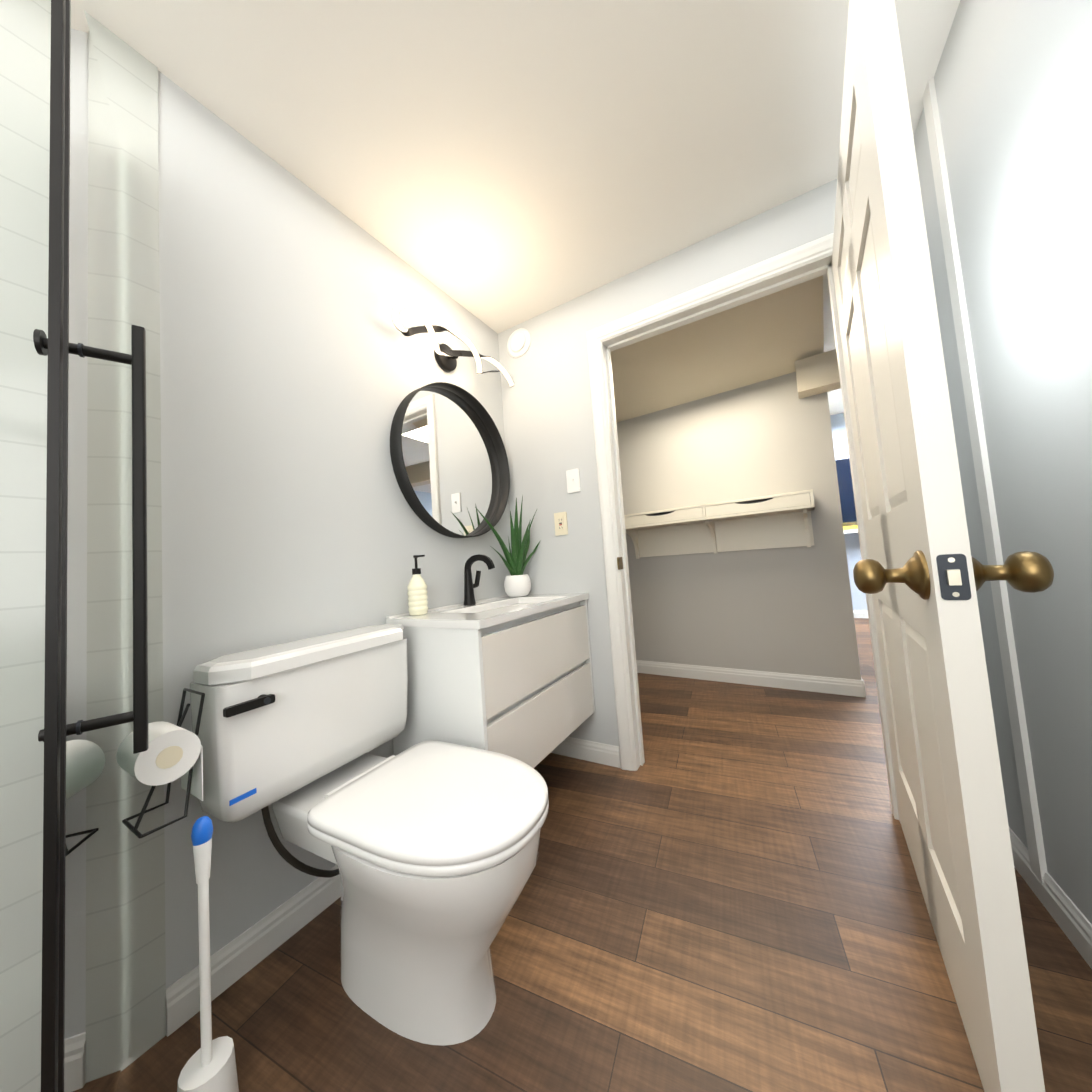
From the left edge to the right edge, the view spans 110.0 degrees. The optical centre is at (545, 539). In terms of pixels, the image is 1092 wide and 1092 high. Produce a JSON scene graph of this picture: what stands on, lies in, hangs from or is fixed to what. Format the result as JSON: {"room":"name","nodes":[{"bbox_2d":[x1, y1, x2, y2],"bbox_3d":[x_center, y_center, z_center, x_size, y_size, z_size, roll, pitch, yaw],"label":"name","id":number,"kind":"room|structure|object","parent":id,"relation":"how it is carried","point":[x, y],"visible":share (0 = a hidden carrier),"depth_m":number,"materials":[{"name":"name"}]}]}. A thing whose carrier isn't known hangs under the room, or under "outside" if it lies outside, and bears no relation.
{"room":"bathroom","nodes":[
{"label":"bathroom","id":0,"kind":"room"},
{"bbox_2d":[116,688,204,838],"bbox_3d":[-0.759,0.429,0.759,0.144,0.217,0.112,-6,-4,30],"label":"paper holder","id":1,"kind":"object","parent":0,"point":[173,752],"visible":1,"depth_m":0.72,"materials":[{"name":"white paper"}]},
{"bbox_2d":[158,71,510,987],"bbox_3d":[-0.988,-0.056,0.861,0.100,2.275,3.150,-6,-4,30],"label":"wall","id":2,"kind":"structure","parent":0,"point":[296,367],"depth_m":1.11,"materials":[{"name":"grey paint"}]},
{"bbox_2d":[0,0,165,1091],"bbox_3d":[-1.325,-0.073,0.189,0.006,2.275,1.650,-6,-4,30],"label":"wall tile","id":3,"kind":"structure","parent":2,"relation":"attached to","point":[129,74],"depth_m":0.77,"materials":[{"name":"white tile"}]},
{"bbox_2d":[33,0,148,1091],"bbox_3d":[-0.797,0.052,0.671,0.367,1.950,0.147,-6,-4,30],"label":"shower door","id":4,"kind":"structure","parent":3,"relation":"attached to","point":[80,734],"depth_m":0.62,"materials":[{"name":"black"}]},
{"bbox_2d":[166,864,340,1036],"bbox_3d":[-0.467,1.040,1.432,0.013,0.090,1.400,-6,-4,30],"label":"baseboard","id":5,"kind":"structure","parent":2,"relation":"attached to","point":[246,951],"depth_m":0.96,"materials":[{"name":"white wood"}]},
{"bbox_2d":[390,382,509,537],"bbox_3d":[-0.396,-0.351,1.748,0.064,0.690,0.690,-6,-4,30],"label":"round mirror","id":6,"kind":"object","parent":2,"relation":"attached to","point":[449,460],"visible":1,"depth_m":1.73,"materials":[{"name":"black mirror"}]},
{"bbox_2d":[392,301,513,385],"bbox_3d":[-0.396,-0.867,1.793,0.116,0.171,0.764,-6,-4,30],"label":"sconce","id":7,"kind":"object","parent":2,"relation":"attached to","point":[446,356],"visible":1,"depth_m":1.72,"materials":[{"name":"black"}]},
{"bbox_2d":[386,593,594,767],"bbox_3d":[-0.166,0.551,1.603,0.438,0.573,0.807,-6,-4,30],"label":"bathroom vanity","id":8,"kind":"object","parent":2,"relation":"attached to","point":[507,675],"visible":0.79,"depth_m":1.32,"materials":[{"name":"white wood"}]},
{"bbox_2d":[407,555,427,615],"bbox_3d":[-0.482,0.171,1.440,0.081,0.222,0.072,-6,-4,30],"label":"soap dispenser","id":9,"kind":"object","parent":8,"relation":"on","point":[417,592],"visible":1,"depth_m":1.42,"materials":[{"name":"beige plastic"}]},
{"bbox_2d":[463,554,494,604],"bbox_3d":[-0.284,0.174,1.672,0.175,0.216,0.084,-6,-4,30],"label":"faucet","id":10,"kind":"object","parent":8,"relation":"on","point":[469,596],"visible":1,"depth_m":1.67,"materials":[{"name":"black metal"}]},
{"bbox_2d":[475,496,539,596],"bbox_3d":[-0.170,0.029,1.857,0.205,0.510,0.366,-6,-4,30],"label":"potted plant","id":11,"kind":"object","parent":8,"relation":"on","point":[517,582],"visible":1,"depth_m":1.89,"materials":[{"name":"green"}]},
{"bbox_2d":[81,0,959,333],"bbox_3d":[-0.303,-1.313,0.421,1.950,0.080,3.250,-6,-4,30],"label":"ceiling","id":12,"kind":"structure","parent":0,"point":[497,166],"depth_m":1.12,"materials":[{"name":"white paint"}]},
{"bbox_2d":[116,618,1091,1091],"bbox_3d":[1.727,1.068,3.183,8.000,0.060,10.150,-6,-4,30],"label":"floor","id":13,"kind":"structure","parent":0,"point":[722,890],"depth_m":0.92,"materials":[{"name":"brown wood"}]},
{"bbox_2d":[177,816,238,1091],"bbox_3d":[-0.627,0.788,0.704,0.090,0.522,0.090,-6,-4,30],"label":"toilet brush","id":14,"kind":"object","parent":13,"relation":"on","point":[210,1065],"visible":1,"depth_m":0.70,"materials":[{"name":"white plastic"}]},
{"bbox_2d":[190,624,548,1045],"bbox_3d":[-0.378,0.650,0.915,0.759,0.790,0.534,-6,-4,30],"label":"toilet","id":15,"kind":"object","parent":13,"relation":"on","point":[430,848],"visible":1,"depth_m":0.84,"materials":[{"name":"white ceramic"}]},
{"bbox_2d":[498,179,836,745],"bbox_3d":[0.626,-0.119,1.679,1.850,2.275,0.100,-6,-4,30],"label":"wall","id":16,"kind":"structure","parent":0,"point":[548,421],"depth_m":1.89,"materials":[{"name":"grey paint"}]},
{"bbox_2d":[507,328,530,357],"bbox_3d":[-0.154,-1.074,2.088,0.156,0.156,0.022,-6,-4,30],"label":"smoke detector","id":17,"kind":"object","parent":16,"relation":"attached to","point":[519,342],"visible":1,"depth_m":2.08,"materials":[{"name":"white plastic"}]},
{"bbox_2d":[554,512,567,535],"bbox_3d":[0.075,-0.079,1.941,0.071,0.116,0.008,-6,-4,30],"label":"outlet","id":18,"kind":"object","parent":16,"relation":"attached to","point":[560,522],"visible":1,"depth_m":1.94,"materials":[{"name":"beige plastic"}]},
{"bbox_2d":[566,468,580,492],"bbox_3d":[0.134,-0.292,1.906,0.071,0.116,0.015,-6,-4,30],"label":"switch plate","id":19,"kind":"object","parent":16,"relation":"attached to","point":[573,479],"visible":1,"depth_m":1.91,"materials":[{"name":"white plastic"}]},
{"bbox_2d":[551,737,620,767],"bbox_3d":[0.123,1.026,1.889,0.506,0.090,0.013,-6,-4,30],"label":"baseboard","id":20,"kind":"structure","parent":16,"relation":"attached to","point":[606,754],"depth_m":1.83,"materials":[{"name":"white wood"}]},
{"bbox_2d":[586,233,900,822],"bbox_3d":[0.750,-0.032,1.602,1.049,2.074,0.142,-6,-4,30],"label":"door frame","id":21,"kind":"structure","parent":16,"relation":"attached to","point":[792,277],"depth_m":1.74,"materials":[{"name":"white wood"}]},
{"bbox_2d":[832,0,1053,1091],"bbox_3d":[0.855,-0.041,0.973,0.236,1.985,0.879,-6,-4,30],"label":"door","id":22,"kind":"structure","parent":16,"relation":"in","point":[921,574],"depth_m":0.65,"materials":[{"name":"white wood"}]},
{"bbox_2d":[611,275,823,422],"bbox_3d":[-0.210,-1.259,3.227,4.125,0.600,1.682,-6,-4,34],"label":"ceiling","id":23,"kind":"structure","parent":0,"point":[774,335],"depth_m":2.52,"materials":[{"name":"beige paint"}]},
{"bbox_2d":[795,349,840,398],"bbox_3d":[2.083,-1.093,2.219,1.055,0.205,0.140,-6,-4,34],"label":"beam","id":24,"kind":"structure","parent":23,"relation":"attached to","point":[817,374],"depth_m":2.40,"materials":[{"name":"beige paint"}]},
{"bbox_2d":[617,372,860,679],"bbox_3d":[0.209,-0.132,3.654,4.124,2.600,0.400,-6,-4,30],"label":"wall","id":25,"kind":"structure","parent":0,"point":[788,610],"depth_m":2.70,"materials":[{"name":"grey paint"}]},
{"bbox_2d":[624,489,814,558],"bbox_3d":[1.175,-0.068,2.738,1.240,0.345,0.289,-6,-4,34],"label":"shelf","id":26,"kind":"object","parent":25,"relation":"attached to","point":[782,520],"visible":0.94,"depth_m":2.71,"materials":[{"name":"beige wood"}]},
{"bbox_2d":[636,660,865,696],"bbox_3d":[0.265,1.111,3.519,4.129,0.100,0.294,-6,-4,30],"label":"baseboard","id":27,"kind":"structure","parent":25,"relation":"attached to","point":[843,686],"depth_m":2.63,"materials":[{"name":"white wood"}]},
{"bbox_2d":[823,274,843,414],"bbox_3d":[1.062,-1.630,2.148,7.600,0.080,7.700,-6,-4,30],"label":"ceiling","id":28,"kind":"structure","parent":0,"point":[835,401],"depth_m":3.07,"materials":[{"name":"white paint"}]},
{"bbox_2d":[830,413,867,609],"bbox_3d":[3.049,-0.228,5.360,7.500,2.600,0.100,-6,-4,30],"label":"wall","id":29,"kind":"structure","parent":0,"point":[852,543],"depth_m":4.83,"materials":[{"name":"grey paint"}]},
{"bbox_2d":[835,458,856,522],"bbox_3d":[4.196,-0.658,4.585,1.270,0.800,0.060,-6,-4,30],"label":"wall-mounted tv","id":30,"kind":"object","parent":29,"relation":"attached to","point":[845,486],"depth_m":4.80,"materials":[{"name":"blue"}]},
{"bbox_2d":[843,525,857,533],"bbox_3d":[4.154,-0.163,4.504,1.350,0.090,0.235,-6,-4,30],"label":"wall-mounted shelf","id":31,"kind":"object","parent":29,"relation":"attached to","point":[851,529],"depth_m":4.66,"materials":[{"name":"white"}]},
{"bbox_2d":[853,610,868,617],"bbox_3d":[3.151,1.011,5.210,7.400,0.100,0.013,-6,-4,30],"label":"baseboard","id":32,"kind":"structure","parent":29,"relation":"attached to","point":[860,613],"depth_m":4.75,"materials":[{"name":"white wood"}]},
{"bbox_2d":[913,0,1091,923],"bbox_3d":[0.573,-0.226,-0.119,0.100,2.275,3.050,-6,-4,30],"label":"wall","id":33,"kind":"structure","parent":0,"point":[1013,82],"depth_m":0.85,"materials":[{"name":"grey paint"}]},
{"bbox_2d":[922,78,1046,882],"bbox_3d":[1.206,-0.198,1.058,0.012,2.275,0.050,-6,-4,30],"label":"trim","id":34,"kind":"structure","parent":33,"relation":"attached to","point":[1034,837],"depth_m":1.05,"materials":[{"name":"white wood"}]},
{"bbox_2d":[1009,827,1091,968],"bbox_3d":[0.806,0.876,0.216,0.040,0.090,2.200,-6,-4,30],"label":"baseboard","id":35,"kind":"structure","parent":33,"relation":"attached to","point":[1066,914],"depth_m":0.92,"materials":[{"name":"white wood"}]}
]}

